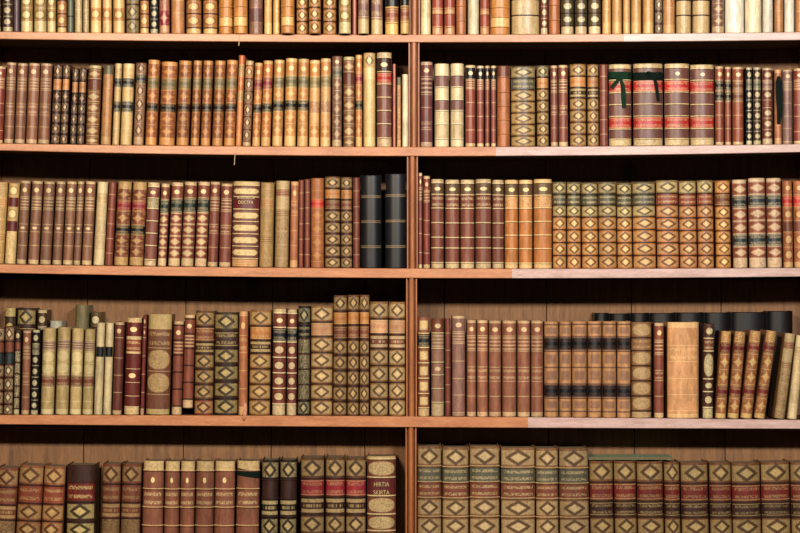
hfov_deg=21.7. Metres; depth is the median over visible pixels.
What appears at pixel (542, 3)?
book
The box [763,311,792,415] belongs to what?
book
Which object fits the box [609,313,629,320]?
book
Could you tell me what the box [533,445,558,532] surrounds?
book
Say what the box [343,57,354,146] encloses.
book
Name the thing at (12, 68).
book
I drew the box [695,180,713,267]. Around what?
book
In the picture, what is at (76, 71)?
book
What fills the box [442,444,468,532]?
book
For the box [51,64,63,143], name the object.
book
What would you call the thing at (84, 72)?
book
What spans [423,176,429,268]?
book
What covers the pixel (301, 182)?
book
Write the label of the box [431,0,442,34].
book
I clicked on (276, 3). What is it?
book
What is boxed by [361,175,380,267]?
volume
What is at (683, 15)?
book
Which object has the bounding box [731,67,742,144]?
book
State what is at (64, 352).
book
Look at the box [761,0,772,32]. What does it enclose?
book
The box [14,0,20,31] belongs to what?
book
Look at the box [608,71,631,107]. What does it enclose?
ribbon
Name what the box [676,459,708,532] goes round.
book
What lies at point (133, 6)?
book
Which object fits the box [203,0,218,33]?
book
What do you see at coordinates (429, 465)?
book
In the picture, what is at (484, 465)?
book
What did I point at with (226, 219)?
book
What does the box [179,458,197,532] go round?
book
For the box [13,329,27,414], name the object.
book
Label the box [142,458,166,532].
book
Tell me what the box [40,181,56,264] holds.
book
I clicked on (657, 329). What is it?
book
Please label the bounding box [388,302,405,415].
book
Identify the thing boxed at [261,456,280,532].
book
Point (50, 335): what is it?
book
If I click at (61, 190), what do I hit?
book
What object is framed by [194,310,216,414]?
book
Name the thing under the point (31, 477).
book
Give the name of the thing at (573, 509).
book
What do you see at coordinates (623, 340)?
book
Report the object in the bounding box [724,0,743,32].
book
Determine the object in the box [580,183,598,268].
book
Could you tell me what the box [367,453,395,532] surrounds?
book
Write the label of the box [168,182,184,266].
book
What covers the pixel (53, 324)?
book
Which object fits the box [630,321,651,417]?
book
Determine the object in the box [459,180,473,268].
book
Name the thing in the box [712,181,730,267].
book
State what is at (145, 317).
book
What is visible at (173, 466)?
book
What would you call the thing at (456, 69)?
book
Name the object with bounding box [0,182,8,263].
book
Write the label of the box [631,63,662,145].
volume
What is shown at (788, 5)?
book
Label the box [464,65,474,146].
book
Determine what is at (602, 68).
book
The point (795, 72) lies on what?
book
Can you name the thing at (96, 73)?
book
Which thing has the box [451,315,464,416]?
book
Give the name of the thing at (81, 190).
book
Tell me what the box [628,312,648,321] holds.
book
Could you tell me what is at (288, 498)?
book
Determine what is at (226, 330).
book
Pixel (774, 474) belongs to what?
book
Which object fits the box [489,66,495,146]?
book
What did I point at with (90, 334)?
book
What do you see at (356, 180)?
book
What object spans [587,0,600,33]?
book
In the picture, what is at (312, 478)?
book
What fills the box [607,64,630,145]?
volume
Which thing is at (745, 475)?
book
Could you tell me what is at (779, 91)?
ribbon
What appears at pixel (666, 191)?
book
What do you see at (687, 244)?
book
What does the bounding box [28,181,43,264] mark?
book
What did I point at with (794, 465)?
book
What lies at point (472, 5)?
book
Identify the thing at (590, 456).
book
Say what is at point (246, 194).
book
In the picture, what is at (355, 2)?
book
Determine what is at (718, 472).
book
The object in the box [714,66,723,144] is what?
book
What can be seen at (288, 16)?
book
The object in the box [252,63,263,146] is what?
book
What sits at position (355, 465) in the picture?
book
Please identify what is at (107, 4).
book
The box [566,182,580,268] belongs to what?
book
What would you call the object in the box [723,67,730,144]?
book
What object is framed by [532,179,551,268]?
book
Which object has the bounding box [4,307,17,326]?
book
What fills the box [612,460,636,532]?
book
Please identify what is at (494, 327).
book
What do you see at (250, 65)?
book
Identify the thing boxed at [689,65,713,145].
volume
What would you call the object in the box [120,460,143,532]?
book
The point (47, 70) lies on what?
book
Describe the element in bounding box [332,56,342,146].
book
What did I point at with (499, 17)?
book
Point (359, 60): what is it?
book
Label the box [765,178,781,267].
book
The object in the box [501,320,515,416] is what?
book
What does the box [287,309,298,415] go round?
book
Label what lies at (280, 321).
book
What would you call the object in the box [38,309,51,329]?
book
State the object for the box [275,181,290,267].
book
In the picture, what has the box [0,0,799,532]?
bookcase
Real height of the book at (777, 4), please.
0.202 m
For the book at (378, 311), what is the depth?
5.01 m
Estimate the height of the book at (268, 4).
0.207 m
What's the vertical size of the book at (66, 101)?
0.193 m
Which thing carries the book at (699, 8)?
on the bookcase
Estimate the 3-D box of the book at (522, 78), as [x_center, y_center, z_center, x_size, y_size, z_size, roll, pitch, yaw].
[0.297,-0.385,5.070,0.060,0.194,0.133,0,0,0]
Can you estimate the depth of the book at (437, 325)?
5.01 m
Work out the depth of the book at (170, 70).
5.01 m
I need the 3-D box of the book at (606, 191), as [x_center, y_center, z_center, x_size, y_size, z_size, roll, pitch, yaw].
[0.500,-0.099,5.077,0.044,0.208,0.146,-1,0,0]
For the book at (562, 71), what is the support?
on the bookcase
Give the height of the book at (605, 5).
0.211 m
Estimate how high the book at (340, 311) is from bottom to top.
0.289 m
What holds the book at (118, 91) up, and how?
on the bookcase
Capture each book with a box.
[0,0,2,31]
[0,66,6,143]
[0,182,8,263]
[0,327,5,414]
[0,464,19,532]
[3,0,13,31]
[3,325,19,414]
[4,62,17,143]
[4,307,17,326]
[5,183,20,263]
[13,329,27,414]
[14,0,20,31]
[15,63,28,143]
[16,461,49,532]
[17,181,32,263]
[17,307,39,330]
[21,0,33,31]
[21,330,32,414]
[26,63,40,143]
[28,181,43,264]
[31,329,42,414]
[34,0,46,31]
[38,63,53,143]
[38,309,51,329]
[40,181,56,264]
[41,327,57,414]
[41,462,66,532]
[47,0,56,31]
[50,320,65,327]
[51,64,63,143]
[52,181,66,264]
[56,326,75,414]
[57,0,67,32]
[60,64,74,144]
[63,181,77,264]
[66,461,99,532]
[67,0,74,32]
[70,68,79,144]
[70,327,87,414]
[74,181,85,264]
[75,0,82,32]
[75,304,92,327]
[77,68,88,144]
[82,181,97,264]
[82,328,96,414]
[83,0,90,32]
[85,65,103,144]
[90,311,104,328]
[91,0,102,32]
[94,182,108,265]
[94,322,107,414]
[101,65,114,144]
[101,460,124,532]
[103,0,112,32]
[103,322,114,414]
[105,182,118,265]
[112,63,123,144]
[112,321,126,414]
[113,0,126,32]
[114,181,132,265]
[120,63,136,144]
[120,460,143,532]
[124,317,142,414]
[126,0,139,32]
[129,182,147,265]
[134,63,148,145]
[140,0,150,32]
[140,314,148,414]
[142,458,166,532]
[144,182,161,265]
[145,60,161,145]
[146,313,174,414]
[151,0,159,33]
[158,184,171,265]
[159,62,178,145]
[160,0,171,33]
[164,458,183,532]
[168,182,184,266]
[171,320,184,414]
[172,0,186,33]
[176,60,193,145]
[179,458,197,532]
[181,182,198,266]
[182,314,195,407]
[186,0,203,33]
[191,60,203,145]
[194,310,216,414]
[195,182,210,266]
[195,458,216,532]
[201,60,214,145]
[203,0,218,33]
[208,182,222,266]
[212,60,226,145]
[214,312,238,414]
[214,458,237,532]
[218,0,233,33]
[219,184,233,266]
[224,60,238,145]
[232,181,260,266]
[233,0,248,33]
[236,55,247,145]
[236,457,261,532]
[239,311,249,420]
[242,61,254,145]
[249,0,263,33]
[249,309,272,414]
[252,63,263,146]
[259,183,275,266]
[261,60,273,146]
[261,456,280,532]
[264,0,272,33]
[272,60,285,146]
[272,308,287,414]
[273,0,280,33]
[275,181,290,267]
[279,456,297,532]
[280,0,296,33]
[284,58,298,146]
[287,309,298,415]
[290,182,298,267]
[296,0,308,33]
[297,59,309,146]
[297,306,310,415]
[299,180,304,267]
[300,454,324,532]
[304,179,310,267]
[308,0,321,33]
[309,60,320,146]
[310,305,333,415]
[311,178,324,267]
[320,58,331,146]
[322,0,337,34]
[325,177,340,267]
[325,454,345,532]
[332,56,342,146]
[333,295,347,415]
[339,0,351,34]
[341,177,352,267]
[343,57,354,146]
[346,455,365,532]
[347,295,359,415]
[353,177,360,267]
[356,55,362,146]
[358,0,369,34]
[359,295,369,415]
[364,53,375,146]
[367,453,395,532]
[370,301,387,415]
[371,0,382,34]
[377,52,391,146]
[385,0,398,34]
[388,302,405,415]
[397,77,400,146]
[400,0,408,34]
[402,74,407,146]
[417,443,441,532]
[418,173,421,267]
[418,316,428,415]
[420,0,430,34]
[420,62,431,146]
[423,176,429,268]
[430,179,443,268]
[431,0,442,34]
[431,318,443,415]
[434,64,448,146]
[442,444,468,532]
[443,0,454,34]
[444,180,458,268]
[444,318,450,415]
[450,63,463,146]
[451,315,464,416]
[455,0,466,34]
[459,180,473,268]
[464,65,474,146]
[466,319,475,416]
[467,0,478,34]
[469,443,499,532]
[474,179,490,268]
[475,66,483,146]
[476,319,487,416]
[479,0,489,34]
[484,66,488,146]
[488,320,500,416]
[489,0,509,34]
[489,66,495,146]
[491,180,503,268]
[496,66,509,146]
[500,445,534,532]
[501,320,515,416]
[504,180,517,268]
[510,0,539,34]
[510,66,535,146]
[516,320,529,416]
[518,180,531,268]
[529,320,542,416]
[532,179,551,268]
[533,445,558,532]
[535,65,548,146]
[539,0,546,33]
[543,321,557,416]
[547,0,559,33]
[548,65,557,146]
[552,182,566,268]
[556,445,588,532]
[557,65,567,146]
[558,321,570,416]
[560,0,573,33]
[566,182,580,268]
[567,64,586,146]
[569,320,586,416]
[573,0,586,33]
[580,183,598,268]
[585,320,601,417]
[586,64,598,145]
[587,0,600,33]
[588,454,672,459]
[588,460,613,532]
[592,312,608,320]
[597,182,616,268]
[598,64,607,145]
[599,320,615,417]
[600,0,610,33]
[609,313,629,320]
[611,0,621,33]
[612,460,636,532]
[616,183,632,268]
[616,321,630,417]
[622,0,629,33]
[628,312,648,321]
[630,0,640,33]
[630,182,655,268]
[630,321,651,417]
[635,460,663,532]
[641,0,652,33]
[647,312,675,322]
[651,322,663,417]
[653,0,662,33]
[654,180,678,268]
[662,0,674,33]
[662,459,680,532]
[663,321,697,417]
[673,312,703,343]
[675,0,691,33]
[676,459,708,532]
[677,181,697,267]
[691,0,709,32]
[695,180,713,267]
[698,323,713,418]
[703,312,730,366]
[705,459,731,532]
[709,0,723,32]
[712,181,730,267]
[713,330,730,418]
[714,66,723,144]
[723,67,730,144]
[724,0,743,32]
[726,330,745,418]
[729,180,746,267]
[730,312,766,415]
[730,459,760,532]
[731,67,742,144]
[739,329,760,418]
[743,67,751,144]
[744,0,760,32]
[744,178,765,267]
[752,67,760,144]
[752,329,776,418]
[756,459,790,532]
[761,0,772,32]
[761,68,771,144]
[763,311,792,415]
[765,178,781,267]
[768,332,794,418]
[772,70,781,144]
[773,0,782,31]
[781,70,791,143]
[781,181,792,267]
[783,0,793,31]
[785,335,799,418]
[785,459,799,532]
[792,68,799,143]
[792,181,799,267]
[794,0,799,31]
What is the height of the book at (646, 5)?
0.210 m
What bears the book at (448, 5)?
on the bookcase
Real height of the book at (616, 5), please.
0.211 m
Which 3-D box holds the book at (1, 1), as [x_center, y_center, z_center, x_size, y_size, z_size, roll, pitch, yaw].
[-0.970,-0.668,5.066,0.018,0.207,0.126,0,0,0]
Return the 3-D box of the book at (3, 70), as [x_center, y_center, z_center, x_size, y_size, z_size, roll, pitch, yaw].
[-0.966,-0.389,5.071,0.034,0.186,0.136,0,0,0]
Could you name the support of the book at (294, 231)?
on the bookcase
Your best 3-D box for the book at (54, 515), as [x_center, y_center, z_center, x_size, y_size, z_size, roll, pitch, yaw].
[-0.837,0.607,5.051,0.063,0.256,0.098,0,0,0]
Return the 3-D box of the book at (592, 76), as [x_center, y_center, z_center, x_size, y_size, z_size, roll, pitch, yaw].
[0.465,-0.388,5.075,0.029,0.198,0.143,0,0,0]
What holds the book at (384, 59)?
on the bookcase
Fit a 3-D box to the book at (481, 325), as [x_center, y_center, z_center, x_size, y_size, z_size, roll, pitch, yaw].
[0.198,0.245,5.056,0.025,0.232,0.104,0,0,0]
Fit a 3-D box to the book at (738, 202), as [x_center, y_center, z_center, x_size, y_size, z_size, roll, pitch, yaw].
[0.819,-0.102,5.068,0.034,0.212,0.130,-1,0,0]
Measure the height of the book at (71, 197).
0.202 m
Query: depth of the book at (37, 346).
5.01 m
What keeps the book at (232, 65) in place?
on the bookcase
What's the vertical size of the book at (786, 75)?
0.180 m
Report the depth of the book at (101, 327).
5.01 m
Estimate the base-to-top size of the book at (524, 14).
0.231 m
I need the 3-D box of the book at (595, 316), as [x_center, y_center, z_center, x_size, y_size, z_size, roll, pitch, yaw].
[0.495,0.239,5.145,0.036,0.249,0.074,0,0,0]
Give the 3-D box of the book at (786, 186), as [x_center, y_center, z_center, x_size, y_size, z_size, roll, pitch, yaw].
[0.933,-0.102,5.078,0.023,0.209,0.148,-1,0,0]
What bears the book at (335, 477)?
on the bookcase
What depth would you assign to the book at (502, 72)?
5.01 m
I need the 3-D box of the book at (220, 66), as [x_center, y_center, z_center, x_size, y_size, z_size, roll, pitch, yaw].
[-0.436,-0.392,5.076,0.032,0.206,0.141,0,0,0]
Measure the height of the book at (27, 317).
0.255 m
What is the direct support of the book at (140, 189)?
on the bookcase
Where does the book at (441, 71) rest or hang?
on the bookcase
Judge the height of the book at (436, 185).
0.215 m
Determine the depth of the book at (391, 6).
5.01 m
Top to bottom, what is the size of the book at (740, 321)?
0.255 m
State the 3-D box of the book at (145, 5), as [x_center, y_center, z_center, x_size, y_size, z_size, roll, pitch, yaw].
[-0.615,-0.662,5.065,0.023,0.204,0.124,0,0,0]
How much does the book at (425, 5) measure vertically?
0.212 m
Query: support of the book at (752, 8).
on the bookcase
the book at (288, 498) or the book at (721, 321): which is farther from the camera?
the book at (721, 321)
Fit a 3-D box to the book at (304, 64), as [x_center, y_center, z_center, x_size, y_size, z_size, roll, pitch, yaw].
[-0.233,-0.394,5.072,0.025,0.211,0.134,1,0,0]
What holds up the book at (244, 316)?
on the bookcase
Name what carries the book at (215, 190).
on the bookcase
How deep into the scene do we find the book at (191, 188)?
5.01 m
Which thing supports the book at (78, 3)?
on the bookcase
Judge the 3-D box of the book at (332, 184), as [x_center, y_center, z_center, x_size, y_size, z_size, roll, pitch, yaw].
[-0.162,-0.106,5.073,0.039,0.220,0.143,0,0,0]
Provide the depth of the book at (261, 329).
5.01 m
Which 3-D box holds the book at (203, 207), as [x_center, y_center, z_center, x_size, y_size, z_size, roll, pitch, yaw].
[-0.476,-0.102,5.068,0.036,0.205,0.128,0,0,0]
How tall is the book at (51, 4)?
0.212 m
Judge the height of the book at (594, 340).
0.231 m
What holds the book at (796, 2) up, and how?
on the bookcase
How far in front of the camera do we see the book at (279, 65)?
5.01 m
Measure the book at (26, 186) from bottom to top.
0.202 m
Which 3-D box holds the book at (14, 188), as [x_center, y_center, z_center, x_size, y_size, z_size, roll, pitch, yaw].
[-0.934,-0.103,5.073,0.036,0.195,0.135,0,0,0]
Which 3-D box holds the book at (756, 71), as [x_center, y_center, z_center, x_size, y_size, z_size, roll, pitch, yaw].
[0.859,-0.386,5.075,0.018,0.186,0.140,0,0,0]
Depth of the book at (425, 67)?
5.01 m
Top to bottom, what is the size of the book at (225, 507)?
0.266 m
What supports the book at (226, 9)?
on the bookcase
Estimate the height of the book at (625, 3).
0.210 m
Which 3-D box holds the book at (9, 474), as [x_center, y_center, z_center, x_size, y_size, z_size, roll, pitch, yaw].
[-0.952,0.609,5.053,0.064,0.253,0.103,0,0,0]
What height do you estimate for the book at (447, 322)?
0.235 m
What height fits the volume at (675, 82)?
0.197 m
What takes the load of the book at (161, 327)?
on the bookcase
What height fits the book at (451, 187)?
0.214 m
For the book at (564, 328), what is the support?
on the bookcase
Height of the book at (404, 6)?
0.220 m
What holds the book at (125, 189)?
on the bookcase
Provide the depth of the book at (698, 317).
5.11 m
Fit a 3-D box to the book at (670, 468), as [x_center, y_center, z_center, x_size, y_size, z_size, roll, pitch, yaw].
[0.656,0.602,5.047,0.040,0.265,0.089,-1,0,0]
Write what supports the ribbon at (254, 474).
attached to the book at (248, 520)
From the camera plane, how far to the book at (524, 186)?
5.01 m
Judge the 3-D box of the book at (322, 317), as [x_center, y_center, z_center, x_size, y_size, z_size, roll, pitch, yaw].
[-0.189,0.227,5.046,0.054,0.264,0.088,0,0,0]
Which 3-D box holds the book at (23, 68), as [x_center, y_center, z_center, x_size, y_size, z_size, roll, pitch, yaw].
[-0.912,-0.392,5.069,0.031,0.194,0.129,0,0,0]
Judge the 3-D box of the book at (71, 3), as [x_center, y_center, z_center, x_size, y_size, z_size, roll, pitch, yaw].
[-0.793,-0.663,5.063,0.016,0.202,0.123,0,0,0]
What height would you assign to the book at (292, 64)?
0.212 m
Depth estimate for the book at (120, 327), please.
5.01 m
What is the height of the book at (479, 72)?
0.195 m
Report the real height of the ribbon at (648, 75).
0.072 m
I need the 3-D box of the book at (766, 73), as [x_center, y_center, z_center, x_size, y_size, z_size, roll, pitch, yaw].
[0.884,-0.385,5.074,0.024,0.185,0.141,0,0,0]
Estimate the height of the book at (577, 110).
0.198 m
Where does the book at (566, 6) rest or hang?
on the bookcase
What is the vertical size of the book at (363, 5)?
0.212 m
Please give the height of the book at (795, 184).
0.209 m
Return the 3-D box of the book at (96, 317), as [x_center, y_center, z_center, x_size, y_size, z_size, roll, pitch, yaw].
[-0.751,0.234,5.144,0.035,0.246,0.077,0,0,0]
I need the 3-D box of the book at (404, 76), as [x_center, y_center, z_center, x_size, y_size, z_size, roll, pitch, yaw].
[0.013,-0.375,5.061,0.014,0.175,0.110,0,0,0]
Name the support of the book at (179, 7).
on the bookcase
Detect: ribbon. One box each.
[237,468,259,477]
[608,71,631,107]
[633,71,662,100]
[776,76,782,123]
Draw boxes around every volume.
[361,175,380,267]
[385,174,405,267]
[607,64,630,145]
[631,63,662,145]
[662,63,688,145]
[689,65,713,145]
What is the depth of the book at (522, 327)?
5.01 m
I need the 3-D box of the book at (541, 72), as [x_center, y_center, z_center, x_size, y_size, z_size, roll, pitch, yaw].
[0.344,-0.386,5.081,0.030,0.195,0.156,0,0,0]
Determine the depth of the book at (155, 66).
5.01 m
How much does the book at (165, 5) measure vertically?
0.207 m
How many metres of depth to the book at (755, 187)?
5.01 m
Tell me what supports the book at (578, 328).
on the bookcase
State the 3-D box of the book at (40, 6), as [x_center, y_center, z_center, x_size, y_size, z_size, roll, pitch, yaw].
[-0.866,-0.670,5.064,0.030,0.213,0.118,0,0,0]
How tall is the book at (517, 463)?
0.300 m
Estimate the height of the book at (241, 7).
0.225 m
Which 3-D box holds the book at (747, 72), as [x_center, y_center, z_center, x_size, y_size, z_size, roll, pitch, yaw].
[0.840,-0.386,5.075,0.014,0.187,0.138,0,0,0]
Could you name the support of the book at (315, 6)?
on the bookcase
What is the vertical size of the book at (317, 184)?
0.216 m
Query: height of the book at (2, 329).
0.211 m
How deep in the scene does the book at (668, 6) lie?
5.01 m
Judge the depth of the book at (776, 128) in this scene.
5.01 m
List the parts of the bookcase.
panel, panel, panel, shelf, shelf, shelf, shelf, panel, panel, panel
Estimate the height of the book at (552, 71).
0.195 m
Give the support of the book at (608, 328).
on the bookcase
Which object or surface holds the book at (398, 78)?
on the bookcase
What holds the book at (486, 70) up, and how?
on the bookcase
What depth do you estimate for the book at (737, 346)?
5.01 m
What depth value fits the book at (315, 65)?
5.01 m
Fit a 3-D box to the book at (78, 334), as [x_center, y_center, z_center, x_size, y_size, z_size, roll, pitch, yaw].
[-0.778,0.252,5.051,0.027,0.208,0.093,2,0,0]
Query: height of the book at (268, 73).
0.207 m
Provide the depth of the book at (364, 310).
5.01 m
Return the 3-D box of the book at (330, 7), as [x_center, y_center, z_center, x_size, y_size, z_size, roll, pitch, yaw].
[-0.170,-0.666,5.063,0.035,0.217,0.121,0,0,0]
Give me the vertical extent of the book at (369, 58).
0.227 m
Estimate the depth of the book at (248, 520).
5.01 m
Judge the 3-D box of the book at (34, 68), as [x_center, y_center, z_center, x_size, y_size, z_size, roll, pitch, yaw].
[-0.884,-0.392,5.069,0.034,0.195,0.127,0,0,0]
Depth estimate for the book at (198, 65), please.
5.01 m
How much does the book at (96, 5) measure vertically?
0.218 m
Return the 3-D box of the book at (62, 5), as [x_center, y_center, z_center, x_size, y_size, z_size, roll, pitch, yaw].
[-0.814,-0.661,5.069,0.024,0.197,0.131,0,0,0]
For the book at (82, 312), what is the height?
0.263 m
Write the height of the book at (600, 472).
0.267 m
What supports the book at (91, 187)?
on the bookcase
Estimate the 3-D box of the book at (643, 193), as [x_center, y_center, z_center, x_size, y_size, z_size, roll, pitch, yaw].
[0.589,-0.099,5.069,0.056,0.208,0.130,-1,0,0]
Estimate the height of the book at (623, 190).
0.206 m
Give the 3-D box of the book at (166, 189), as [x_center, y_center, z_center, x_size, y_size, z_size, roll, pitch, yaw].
[-0.569,-0.100,5.077,0.029,0.199,0.142,0,0,0]
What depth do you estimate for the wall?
5.25 m
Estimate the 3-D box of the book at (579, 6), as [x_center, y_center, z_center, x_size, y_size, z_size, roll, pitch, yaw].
[0.436,-0.666,5.074,0.031,0.216,0.141,0,0,0]
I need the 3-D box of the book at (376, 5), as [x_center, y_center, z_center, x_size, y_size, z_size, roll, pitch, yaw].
[-0.056,-0.664,5.071,0.028,0.215,0.132,0,0,0]
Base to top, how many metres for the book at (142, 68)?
0.199 m
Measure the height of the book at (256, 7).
0.202 m
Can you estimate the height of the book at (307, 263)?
0.213 m
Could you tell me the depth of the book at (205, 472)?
5.01 m
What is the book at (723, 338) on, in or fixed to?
on the bookcase
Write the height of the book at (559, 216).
0.209 m
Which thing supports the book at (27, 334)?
on the bookcase
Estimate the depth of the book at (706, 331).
5.01 m
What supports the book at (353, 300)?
on the bookcase
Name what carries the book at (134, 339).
on the bookcase
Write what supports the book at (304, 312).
on the bookcase
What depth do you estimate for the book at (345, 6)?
4.98 m
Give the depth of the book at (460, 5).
5.01 m
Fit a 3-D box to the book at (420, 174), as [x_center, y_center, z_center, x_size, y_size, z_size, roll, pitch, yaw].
[0.049,-0.110,5.077,0.008,0.230,0.144,0,0,0]
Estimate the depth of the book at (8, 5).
5.01 m
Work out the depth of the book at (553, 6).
5.01 m
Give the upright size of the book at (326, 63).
0.213 m
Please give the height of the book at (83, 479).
0.258 m
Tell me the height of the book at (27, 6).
0.213 m
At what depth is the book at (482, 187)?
5.01 m
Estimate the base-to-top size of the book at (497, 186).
0.213 m
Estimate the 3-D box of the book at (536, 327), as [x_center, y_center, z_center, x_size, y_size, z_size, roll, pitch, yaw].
[0.330,0.246,5.056,0.028,0.232,0.099,0,0,0]
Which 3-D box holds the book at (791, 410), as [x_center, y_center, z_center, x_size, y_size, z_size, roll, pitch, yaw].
[0.954,0.267,5.048,0.043,0.203,0.087,0,0,0]
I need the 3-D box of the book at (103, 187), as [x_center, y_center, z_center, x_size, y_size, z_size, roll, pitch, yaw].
[-0.720,-0.103,5.076,0.035,0.202,0.140,0,0,0]
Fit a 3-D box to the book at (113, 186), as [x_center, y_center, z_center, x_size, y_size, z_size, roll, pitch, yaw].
[-0.696,-0.103,5.074,0.027,0.202,0.139,0,0,0]
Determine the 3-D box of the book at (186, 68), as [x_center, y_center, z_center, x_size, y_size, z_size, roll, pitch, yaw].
[-0.520,-0.393,5.080,0.036,0.206,0.151,0,0,0]
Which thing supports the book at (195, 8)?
on the bookcase
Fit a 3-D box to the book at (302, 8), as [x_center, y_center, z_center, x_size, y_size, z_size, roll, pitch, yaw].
[-0.235,-0.666,5.068,0.031,0.216,0.130,0,0,0]
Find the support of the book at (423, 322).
on the bookcase
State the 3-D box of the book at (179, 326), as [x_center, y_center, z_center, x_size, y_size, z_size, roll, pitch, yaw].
[-0.535,0.244,5.048,0.027,0.225,0.090,2,0,0]
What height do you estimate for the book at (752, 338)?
0.213 m
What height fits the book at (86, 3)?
0.188 m
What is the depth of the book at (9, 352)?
5.01 m
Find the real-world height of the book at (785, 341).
0.208 m
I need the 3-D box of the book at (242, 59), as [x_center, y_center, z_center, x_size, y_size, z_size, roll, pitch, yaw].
[-0.384,-0.399,5.081,0.022,0.219,0.149,0,0,0]
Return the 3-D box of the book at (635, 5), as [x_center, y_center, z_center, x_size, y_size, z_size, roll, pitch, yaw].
[0.569,-0.664,5.066,0.024,0.210,0.124,0,0,0]
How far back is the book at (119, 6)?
5.01 m
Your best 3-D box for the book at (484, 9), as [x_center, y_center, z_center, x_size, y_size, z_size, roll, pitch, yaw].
[0.204,-0.661,5.064,0.023,0.207,0.122,0,0,0]
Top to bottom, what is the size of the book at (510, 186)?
0.213 m
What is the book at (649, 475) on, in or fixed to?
on the bookcase
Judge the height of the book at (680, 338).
0.231 m
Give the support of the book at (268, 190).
on the bookcase
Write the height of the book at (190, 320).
0.224 m
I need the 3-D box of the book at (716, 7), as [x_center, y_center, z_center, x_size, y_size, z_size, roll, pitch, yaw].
[0.766,-0.665,5.071,0.029,0.208,0.135,0,0,0]
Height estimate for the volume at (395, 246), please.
0.228 m
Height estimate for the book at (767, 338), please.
0.214 m
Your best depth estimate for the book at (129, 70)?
5.01 m
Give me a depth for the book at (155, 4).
5.01 m
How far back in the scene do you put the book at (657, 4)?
5.01 m
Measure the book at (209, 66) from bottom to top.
0.206 m
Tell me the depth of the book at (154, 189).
5.01 m
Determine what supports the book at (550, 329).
on the bookcase
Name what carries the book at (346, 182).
on the bookcase
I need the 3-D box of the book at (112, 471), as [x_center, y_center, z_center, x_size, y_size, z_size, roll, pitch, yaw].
[-0.697,0.605,5.055,0.046,0.260,0.104,1,0,0]
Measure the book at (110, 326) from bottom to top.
0.222 m
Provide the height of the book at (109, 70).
0.193 m
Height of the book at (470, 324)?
0.232 m
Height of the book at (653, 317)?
0.251 m

